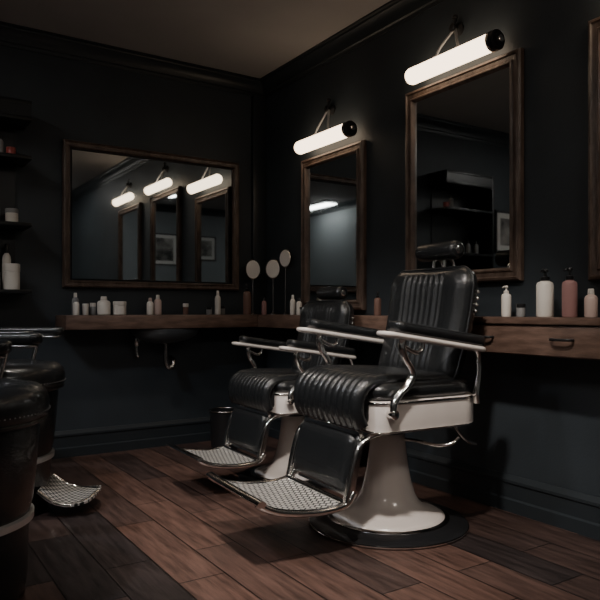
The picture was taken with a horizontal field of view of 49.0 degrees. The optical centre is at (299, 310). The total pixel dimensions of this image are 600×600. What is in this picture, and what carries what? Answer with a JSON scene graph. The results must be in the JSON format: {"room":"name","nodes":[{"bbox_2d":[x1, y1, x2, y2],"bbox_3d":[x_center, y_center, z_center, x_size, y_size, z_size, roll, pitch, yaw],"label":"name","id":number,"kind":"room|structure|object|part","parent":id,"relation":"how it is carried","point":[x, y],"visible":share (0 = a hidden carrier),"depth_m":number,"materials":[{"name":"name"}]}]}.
{"room":"salon","nodes":[
{"label":"salon","id":0,"kind":"room"},
{"bbox_2d":[0,45,250,430],"bbox_3d":[-1.891,-0.385,3.840,3.820,2.570,0.100,0,0,-33],"label":"wall","id":1,"kind":"structure","parent":0,"point":[104,386],"depth_m":4.23,"materials":[{"name":"paint"}]},
{"bbox_2d":[0,96,31,294],"bbox_3d":[-1.829,-0.644,3.676,0.585,1.092,0.238,0,0,-33],"label":"wall shelf","id":2,"kind":"object","parent":1,"relation":"attached to","point":[15,113],"visible":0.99,"depth_m":3.85,"materials":[{"name":"black paint"}]},
{"bbox_2d":[0,134,2,151],"bbox_3d":[-1.704,-0.940,3.736,0.040,0.119,0.040,0,0,13],"label":"lotion bottle","id":3,"kind":"object","parent":2,"relation":"on","point":[1,140],"visible":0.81,"depth_m":3.72,"materials":[{"name":"grey plastic"}]},
{"bbox_2d":[2,244,10,288],"bbox_3d":[-1.705,-0.256,3.830,0.048,0.269,0.048,0,0,11],"label":"lotion bottle","id":4,"kind":"object","parent":2,"relation":"on","point":[6,258],"visible":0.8,"depth_m":3.81,"materials":[{"name":"white plastic"}]},
{"bbox_3d":[-1.904,-0.610,3.764,0.515,0.980,0.010,0,0,-33],"label":"panel","id":5,"kind":"part","parent":2,"relation":"part of","materials":[{"name":"black paint"}]},
{"bbox_2d":[6,146,15,153],"bbox_3d":[-1.653,-0.908,3.768,0.052,0.054,0.052,0,0,-28],"label":"jar","id":6,"kind":"object","parent":2,"relation":"on","point":[9,149],"visible":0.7,"depth_m":3.75,"materials":[{"name":"red plastic"}]},
{"bbox_2d":[3,263,19,289],"bbox_3d":[-1.649,-0.195,3.771,0.089,0.149,0.089,0,0,-42],"label":"jar","id":7,"kind":"object","parent":2,"relation":"on","point":[11,271],"visible":0.84,"depth_m":3.73,"materials":[{"name":"white plastic"}]},
{"bbox_2d":[5,208,18,221],"bbox_3d":[-1.649,-0.543,3.771,0.071,0.084,0.071,0,0,16],"label":"jar","id":8,"kind":"object","parent":2,"relation":"on","point":[11,214],"visible":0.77,"depth_m":3.74,"materials":[{"name":"white plastic"}]},
{"bbox_2d":[52,417,210,458],"bbox_3d":[-1.814,0.819,3.814,3.720,0.162,0.028,0,0,-33],"label":"baseboard","id":9,"kind":"structure","parent":1,"relation":"attached to","point":[99,440],"depth_m":4.26,"materials":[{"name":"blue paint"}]},
{"bbox_2d":[0,21,263,96],"bbox_3d":[-1.801,-1.615,3.793,3.720,0.111,0.078,0,0,-33],"label":"crown molding","id":10,"kind":"structure","parent":1,"relation":"attached to","point":[11,35],"depth_m":4.23,"materials":[{"name":"black wood"}]},
{"bbox_2d":[62,139,238,290],"bbox_3d":[-0.946,-0.600,4.372,1.215,0.910,0.036,0,0,-33],"label":"wall mirror","id":11,"kind":"object","parent":1,"relation":"attached to","point":[132,218],"visible":1,"depth_m":4.34,"materials":[{"name":"brown mirror"}]},
{"bbox_2d":[129,328,200,369],"bbox_3d":[-0.876,0.248,4.278,0.480,0.269,0.267,0,0,-33],"label":"basin","id":12,"kind":"object","parent":1,"relation":"attached to","point":[166,336],"visible":0.96,"depth_m":4.20,"materials":[{"name":"grey ceramic"}]},
{"bbox_3d":[-0.868,0.163,4.267,0.480,0.100,0.240,0,0,-33],"label":"bowl","id":13,"kind":"part","parent":12,"relation":"part of","materials":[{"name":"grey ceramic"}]},
{"bbox_2d":[55,314,387,330],"bbox_3d":[-0.325,0.068,3.582,1.473,0.085,2.038,0,0,-33],"label":"countertop","id":14,"kind":"structure","parent":1,"relation":"attached to","point":[68,322],"depth_m":4.09,"materials":[{"name":"brown wood"}]},
{"bbox_2d":[72,293,78,314],"bbox_3d":[-1.358,-0.043,3.984,0.040,0.134,0.040,0,0,43],"label":"lotion bottle","id":15,"kind":"object","parent":14,"relation":"on","point":[75,294],"visible":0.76,"depth_m":3.97,"materials":[{"name":"grey plastic"}]},
{"bbox_2d":[73,298,78,314],"bbox_3d":[-1.334,-0.025,3.928,0.036,0.099,0.036,0,0,-27],"label":"lotion bottle","id":16,"kind":"object","parent":14,"relation":"on","point":[76,303],"visible":0.94,"depth_m":3.92,"materials":[{"name":"white plastic"}]},
{"bbox_2d":[82,304,88,314],"bbox_3d":[-1.301,-0.010,3.997,0.037,0.069,0.037,0,0,-18],"label":"jar","id":17,"kind":"object","parent":14,"relation":"on","point":[85,307],"visible":0.99,"depth_m":3.98,"materials":[{"name":"white plastic"}]},
{"bbox_2d":[90,303,95,314],"bbox_3d":[-1.277,-0.013,4.061,0.035,0.074,0.035,0,0,-13],"label":"jar","id":18,"kind":"object","parent":14,"relation":"on","point":[92,305],"visible":1,"depth_m":4.05,"materials":[{"name":"grey plastic"}]},
{"bbox_2d":[97,296,109,314],"bbox_3d":[-1.214,-0.033,4.078,0.080,0.114,0.080,0,0,-22],"label":"lotion bottle","id":19,"kind":"object","parent":14,"relation":"on","point":[103,306],"visible":1,"depth_m":4.05,"materials":[{"name":"white plastic"}]},
{"bbox_2d":[113,301,125,314],"bbox_3d":[-1.131,-0.018,4.132,0.083,0.084,0.083,0,0,11],"label":"jar","id":20,"kind":"object","parent":14,"relation":"on","point":[119,307],"visible":1,"depth_m":4.10,"materials":[{"name":"white plastic"}]},
{"bbox_2d":[147,298,153,314],"bbox_3d":[-0.964,-0.030,4.240,0.044,0.109,0.044,0,0,19],"label":"lotion bottle","id":21,"kind":"object","parent":14,"relation":"on","point":[150,305],"visible":1,"depth_m":4.22,"materials":[{"name":"white plastic"}]},
{"bbox_2d":[154,295,160,314],"bbox_3d":[-0.924,-0.040,4.279,0.048,0.129,0.048,0,0,21],"label":"lotion bottle","id":22,"kind":"object","parent":14,"relation":"on","point":[157,302],"visible":1,"depth_m":4.26,"materials":[{"name":"beige plastic"}]},
{"bbox_2d":[183,303,187,314],"bbox_3d":[-0.759,-0.013,4.374,0.037,0.074,0.037,0,0,21],"label":"jar","id":23,"kind":"object","parent":14,"relation":"on","point":[185,305],"visible":1,"depth_m":4.36,"materials":[{"name":"brown glass"}]},
{"bbox_2d":[206,307,211,314],"bbox_3d":[-0.617,0.000,4.467,0.037,0.049,0.037,0,0,-20],"label":"jar","id":24,"kind":"object","parent":14,"relation":"on","point":[208,309],"visible":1,"depth_m":4.45,"materials":[{"name":"grey plastic"}]},
{"bbox_2d":[215,290,220,314],"bbox_3d":[-0.562,-0.058,4.502,0.040,0.164,0.040,0,0,-29],"label":"lotion bottle","id":25,"kind":"object","parent":14,"relation":"on","point":[217,297],"visible":1,"depth_m":4.49,"materials":[{"name":"white plastic"}]},
{"bbox_2d":[221,306,224,313],"bbox_3d":[-0.540,-0.005,4.588,0.037,0.059,0.037,0,0,35],"label":"jar","id":26,"kind":"object","parent":14,"relation":"on","point":[222,307],"visible":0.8,"depth_m":4.57,"materials":[{"name":"brown glass"}]},
{"bbox_2d":[243,283,250,314],"bbox_3d":[-0.363,-0.083,4.536,0.056,0.214,0.056,0,0,-31],"label":"pump bottle","id":27,"kind":"object","parent":14,"relation":"on","point":[246,295],"visible":1,"depth_m":4.51,"materials":[{"name":"brown plastic"}]},
{"bbox_2d":[245,259,260,313],"bbox_3d":[-0.335,-0.171,4.686,0.111,0.391,0.060,0,0,-18],"label":"vanity mirror","id":28,"kind":"object","parent":14,"relation":"on","point":[252,269],"visible":0.96,"depth_m":4.68,"materials":[{"name":"silver metal"}]},
{"bbox_3d":[-0.335,-0.109,4.686,0.008,0.248,0.008,0,0,-18],"label":"stem","id":29,"kind":"part","parent":28,"relation":"part of","materials":[{"name":"silver metal"}]},
{"bbox_3d":[-0.333,-0.295,4.678,0.099,0.128,0.004,0,0,-18],"label":"glass","id":30,"kind":"part","parent":28,"relation":"part of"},
{"bbox_2d":[262,297,266,314],"bbox_3d":[-0.247,-0.035,4.540,0.036,0.119,0.036,0,0,17],"label":"lotion bottle","id":31,"kind":"object","parent":14,"relation":"on","point":[264,303],"visible":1,"depth_m":4.53,"materials":[{"name":"red plastic"}]},
{"bbox_2d":[266,259,280,314],"bbox_3d":[-0.186,-0.167,4.556,0.107,0.384,0.060,0,0,17],"label":"vanity mirror","id":32,"kind":"object","parent":14,"relation":"on","point":[273,268],"visible":1,"depth_m":4.55,"materials":[{"name":"silver metal"}]},
{"bbox_3d":[-0.188,-0.290,4.548,0.096,0.124,0.004,0,0,17],"label":"glass","id":33,"kind":"part","parent":32,"relation":"part of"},
{"bbox_3d":[-0.186,-0.107,4.556,0.008,0.245,0.008,0,0,17],"label":"stem","id":34,"kind":"part","parent":32,"relation":"part of","materials":[{"name":"black metal"}]},
{"bbox_2d":[280,249,291,314],"bbox_3d":[-0.099,-0.200,4.505,0.098,0.448,0.060,0,0,37],"label":"vanity mirror","id":35,"kind":"object","parent":14,"relation":"on","point":[285,256],"visible":1,"depth_m":4.50,"materials":[{"name":"silver metal"}]},
{"bbox_3d":[-0.104,-0.360,4.499,0.088,0.114,0.004,0,0,37],"label":"glass","id":36,"kind":"part","parent":35,"relation":"part of","materials":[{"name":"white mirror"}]},
{"bbox_3d":[-0.099,-0.145,4.505,0.008,0.320,0.008,0,0,37],"label":"stem","id":37,"kind":"part","parent":35,"relation":"part of","materials":[{"name":"black metal"}]},
{"bbox_2d":[290,295,295,314],"bbox_3d":[-0.047,-0.040,4.289,0.036,0.129,0.036,0,0,21],"label":"lotion bottle","id":38,"kind":"object","parent":14,"relation":"on","point":[292,301],"visible":1,"depth_m":4.28,"materials":[{"name":"white plastic"}]},
{"bbox_2d":[296,298,301,314],"bbox_3d":[-0.006,-0.030,4.226,0.036,0.109,0.036,0,0,24],"label":"lotion bottle","id":39,"kind":"object","parent":14,"relation":"on","point":[299,303],"visible":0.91,"depth_m":4.21,"materials":[{"name":"white plastic"}]},
{"bbox_2d":[374,292,380,314],"bbox_3d":[0.422,-0.040,3.586,0.040,0.129,0.040,0,0,44],"label":"pump bottle","id":40,"kind":"object","parent":14,"relation":"on","point":[377,301],"visible":1,"depth_m":3.57,"materials":[{"name":"brown plastic"}]},
{"bbox_2d":[0,0,390,77],"bbox_3d":[-0.267,-1.720,1.437,3.920,0.100,5.900,0,0,-33],"label":"ceiling","id":41,"kind":"structure","parent":0,"point":[253,38],"depth_m":3.84,"materials":[{"name":"paint"}]},
{"bbox_2d":[16,436,599,599],"bbox_3d":[-0.267,0.950,1.437,3.920,0.100,5.900,0,0,-33],"label":"floor","id":42,"kind":"structure","parent":0,"point":[157,527],"depth_m":2.46,"materials":[{"name":"brown wood"}]},
{"bbox_2d":[0,333,50,599],"bbox_3d":[-1.124,0.390,2.062,0.658,1.019,0.669,0,0,-13],"label":"salon chair","id":43,"kind":"object","parent":42,"relation":"on","point":[24,404],"visible":1,"depth_m":2.00,"materials":[{"name":"black leather"}]},
{"bbox_3d":[-1.072,0.200,2.373,0.063,0.166,0.029,0,0,5],"label":"arm post","id":44,"kind":"part","parent":43,"relation":"part of","materials":[{"name":"silver metal"}]},
{"bbox_3d":[-1.103,0.291,2.062,0.600,0.138,0.600,0,0,-13],"label":"seat","id":45,"kind":"part","parent":43,"relation":"part of","materials":[{"name":"black leather"}]},
{"bbox_3d":[-1.180,0.126,2.337,0.475,0.012,0.077,0,0,-13],"label":"arm plate","id":46,"kind":"part","parent":43,"relation":"part of","materials":[{"name":"silver metal"}]},
{"bbox_2d":[0,327,101,514],"bbox_3d":[-1.312,0.390,2.969,0.806,1.019,0.656,0,0,-8],"label":"salon chair","id":47,"kind":"object","parent":42,"relation":"on","point":[54,490],"visible":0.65,"depth_m":2.93,"materials":[{"name":"black leather"}]},
{"bbox_3d":[-1.372,0.291,2.961,0.600,0.138,0.600,0,0,-8],"label":"seat","id":48,"kind":"part","parent":47,"relation":"part of","materials":[{"name":"black leather"}]},
{"bbox_3d":[-1.314,0.200,3.267,0.063,0.166,0.029,0,0,10],"label":"arm post","id":49,"kind":"part","parent":47,"relation":"part of","materials":[{"name":"silver metal"}]},
{"bbox_3d":[-1.425,0.126,3.241,0.475,0.012,0.077,0,0,-8],"label":"arm plate","id":50,"kind":"part","parent":47,"relation":"part of","materials":[{"name":"silver metal"}]},
{"bbox_3d":[-1.036,0.813,3.008,0.240,0.076,0.300,0,0,-8],"label":"foot plate","id":51,"kind":"part","parent":47,"relation":"part of","materials":[{"name":"silver metal"}]},
{"bbox_2d":[208,407,237,448],"bbox_3d":[-0.488,0.769,4.288,0.214,0.259,0.214,0,0,-33],"label":"waste bin","id":52,"kind":"object","parent":42,"relation":"on","point":[219,416],"visible":0.6,"depth_m":4.21,"materials":[{"name":"black metal"}]},
{"bbox_2d":[166,286,356,488],"bbox_3d":[-0.181,0.382,3.481,0.958,1.035,0.626,0,0,-31],"label":"barber chair","id":53,"kind":"object","parent":42,"relation":"on","point":[270,390],"visible":0.76,"depth_m":3.44,"materials":[{"name":"black leather"}]},
{"bbox_3d":[-0.532,0.720,3.500,0.365,0.082,0.028,0,0,-31],"label":"foot rail","id":54,"kind":"part","parent":53,"relation":"part of","materials":[{"name":"silver metal"}]},
{"bbox_3d":[-0.439,0.725,3.326,0.295,0.055,0.384,0,0,-31],"label":"foot plate","id":55,"kind":"part","parent":53,"relation":"part of","materials":[{"name":"silver metal"}]},
{"bbox_3d":[-0.328,0.720,3.161,0.365,0.082,0.028,0,0,-31],"label":"foot rail","id":56,"kind":"part","parent":53,"relation":"part of","materials":[{"name":"silver metal"}]},
{"bbox_3d":[-0.265,0.617,3.430,0.064,0.214,0.385,0,0,-31],"label":"calf frame","id":57,"kind":"part","parent":53,"relation":"part of","materials":[{"name":"silver metal"}]},
{"bbox_3d":[-0.183,0.212,3.796,0.446,0.081,0.084,0,0,-31],"label":"arm plate","id":58,"kind":"part","parent":53,"relation":"part of","materials":[{"name":"beige ceramic"}]},
{"bbox_3d":[-0.026,0.509,3.574,0.482,0.006,0.509,0,0,-31],"label":"band trim","id":59,"kind":"part","parent":53,"relation":"part of","materials":[{"name":"silver metal"}]},
{"bbox_2d":[273,380,295,392],"bbox_3d":[-0.037,0.380,3.567,0.461,0.066,0.489,0,0,-31],"label":"seat cushion","id":60,"kind":"object","parent":53,"relation":"on","point":[279,386],"depth_m":3.27,"materials":[{"name":"black leather"}]},
{"bbox_3d":[0.096,0.212,3.331,0.446,0.081,0.084,0,0,-31],"label":"arm plate","id":61,"kind":"part","parent":53,"relation":"part of","materials":[{"name":"beige ceramic"}]},
{"bbox_3d":[0.130,0.156,3.668,0.202,0.422,0.462,0,0,-31],"label":"backrest","id":62,"kind":"part","parent":53,"relation":"part of","materials":[{"name":"black leather"}]},
{"bbox_2d":[206,240,485,549],"bbox_3d":[0.207,0.296,2.716,1.089,1.206,0.711,0,0,-29],"label":"barber chair","id":63,"kind":"object","parent":42,"relation":"on","point":[416,384],"visible":1,"depth_m":2.65,"materials":[{"name":"black leather"}]},
{"bbox_3d":[-0.191,0.696,2.752,0.415,0.093,0.032,0,0,-29],"label":"foot rail","id":64,"kind":"part","parent":63,"relation":"part of","materials":[{"name":"silver metal"}]},
{"bbox_3d":[-0.092,0.701,2.550,0.335,0.062,0.436,0,0,-29],"label":"foot plate","id":65,"kind":"part","parent":63,"relation":"part of","materials":[{"name":"silver metal"}]},
{"bbox_3d":[0.027,0.696,2.359,0.415,0.093,0.032,0,0,-29],"label":"foot rail","id":66,"kind":"part","parent":63,"relation":"part of","materials":[{"name":"silver metal"}]},
{"bbox_3d":[0.109,0.579,2.662,0.073,0.244,0.438,0,0,-29],"label":"calf frame","id":67,"kind":"part","parent":63,"relation":"part of","materials":[{"name":"silver metal"}]},
{"bbox_3d":[0.216,0.118,3.074,0.507,0.092,0.095,0,0,-29],"label":"arm plate","id":68,"kind":"part","parent":63,"relation":"part of","materials":[{"name":"silver metal"}]},
{"bbox_3d":[0.387,0.456,2.816,0.548,0.007,0.578,0,0,-29],"label":"band trim","id":69,"kind":"part","parent":63,"relation":"part of","materials":[{"name":"silver metal"}]},
{"bbox_2d":[368,376,469,400],"bbox_3d":[0.373,0.309,2.808,0.524,0.075,0.556,0,0,-29],"label":"seat cushion","id":70,"kind":"object","parent":63,"relation":"on","point":[424,388],"depth_m":2.56,"materials":[{"name":"black leather"}]},
{"bbox_3d":[0.387,0.348,2.816,0.548,0.010,0.578,0,0,-29],"label":"band trim","id":71,"kind":"part","parent":63,"relation":"part of","materials":[{"name":"silver metal"}]},
{"bbox_3d":[0.567,0.055,2.916,0.230,0.480,0.525,0,0,-29],"label":"backrest","id":72,"kind":"part","parent":63,"relation":"part of","materials":[{"name":"black leather"}]},
{"bbox_3d":[0.511,0.523,2.677,0.275,0.048,0.058,0,0,36],"label":"pump lever","id":73,"kind":"part","parent":63,"relation":"part of","materials":[{"name":"silver metal"}]},
{"bbox_3d":[0.516,0.118,2.535,0.507,0.092,0.095,0,0,-29],"label":"arm plate","id":74,"kind":"part","parent":63,"relation":"part of","materials":[{"name":"beige ceramic"}]},
{"bbox_3d":[0.683,0.506,2.729,0.120,0.109,0.032,0,0,-19],"label":"recline lever","id":75,"kind":"part","parent":63,"relation":"part of","materials":[{"name":"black metal"}]},
{"bbox_2d":[266,0,599,496],"bbox_3d":[1.318,-0.385,2.469,0.138,2.570,5.900,0,0,-33],"label":"wall","id":76,"kind":"structure","parent":0,"point":[537,418],"depth_m":3.09,"materials":[{"name":"paint"}]},
{"bbox_2d":[294,98,356,153],"bbox_3d":[0.167,-1.168,4.054,0.135,0.313,0.586,0,0,-33],"label":"wall lamp","id":77,"kind":"object","parent":76,"relation":"attached to","point":[348,129],"depth_m":4.02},
{"bbox_2d":[301,140,365,309],"bbox_3d":[0.194,-0.500,4.102,0.036,0.990,0.655,0,0,-33],"label":"wall mirror","id":78,"kind":"object","parent":76,"relation":"attached to","point":[333,183],"depth_m":4.07,"materials":[{"name":"grey mirror"}]},
{"bbox_2d":[260,0,445,96],"bbox_3d":[1.259,-1.615,2.430,0.078,0.111,5.700,0,0,-33],"label":"crown molding","id":79,"kind":"structure","parent":76,"relation":"attached to","point":[394,13],"depth_m":3.94,"materials":[{"name":"black wood"}]},
{"bbox_2d":[266,412,599,540],"bbox_3d":[1.280,0.819,2.444,0.028,0.162,5.700,0,0,-33],"label":"baseboard","id":80,"kind":"structure","parent":76,"relation":"attached to","point":[563,508],"depth_m":2.97,"materials":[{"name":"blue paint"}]},
{"bbox_2d":[405,14,504,84],"bbox_3d":[0.745,-1.303,3.166,0.135,0.288,0.596,0,0,-33],"label":"wall lamp","id":81,"kind":"object","parent":76,"relation":"attached to","point":[493,40],"depth_m":3.13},
{"bbox_3d":[0.781,-0.647,3.220,0.010,0.913,0.633,0,0,-33],"label":"glass","id":82,"kind":"part","parent":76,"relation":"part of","materials":[{"name":"black mirror"}]},
{"bbox_2d":[468,316,599,359],"bbox_3d":[1.202,0.102,2.366,0.240,0.155,1.655,0,0,-33],"label":"countertop","id":83,"kind":"structure","parent":76,"relation":"attached to","point":[559,337],"depth_m":2.59,"materials":[{"name":"brown wood"}]},
{"bbox_2d":[501,285,510,316],"bbox_3d":[0.891,-0.043,2.847,0.042,0.134,0.042,0,0,15],"label":"pump bottle","id":84,"kind":"object","parent":83,"relation":"on","point":[506,297],"visible":1,"depth_m":2.83,"materials":[{"name":"white plastic"}]},
{"bbox_2d":[516,304,525,316],"bbox_3d":[0.921,-0.003,2.747,0.037,0.054,0.037,0,0,-13],"label":"jar","id":85,"kind":"object","parent":83,"relation":"on","point":[520,308],"visible":1,"depth_m":2.73,"materials":[{"name":"grey plastic"}]},
{"bbox_2d":[536,269,553,316],"bbox_3d":[0.989,-0.073,2.660,0.068,0.194,0.068,0,0,-4],"label":"pump bottle","id":86,"kind":"object","parent":83,"relation":"on","point":[544,288],"visible":0.99,"depth_m":2.63,"materials":[{"name":"white plastic"}]},
{"bbox_3d":[0.989,0.110,2.505,0.034,0.011,0.101,0,0,-33],"label":"drawer handle","id":87,"kind":"part","parent":83,"relation":"part of","materials":[{"name":"black metal"}]},
{"bbox_2d":[562,267,577,316],"bbox_3d":[1.055,-0.073,2.578,0.058,0.194,0.058,0,0,15],"label":"pump bottle","id":88,"kind":"object","parent":83,"relation":"on","point":[569,286],"visible":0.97,"depth_m":2.56,"materials":[{"name":"pink plastic"}]},
{"bbox_2d":[584,289,597,316],"bbox_3d":[1.109,-0.030,2.512,0.048,0.109,0.048,0,0,-10],"label":"lotion bottle","id":89,"kind":"object","parent":83,"relation":"on","point":[590,300],"visible":1,"depth_m":2.50,"materials":[{"name":"beige plastic"}]},
{"bbox_2d":[588,17,599,280],"bbox_3d":[1.347,-0.637,2.330,0.036,1.035,0.715,0,0,-33],"label":"wall mirror","id":90,"kind":"object","parent":76,"relation":"attached to","point":[593,25],"visible":1,"depth_m":2.60,"materials":[{"name":"brown wood"}]}
]}

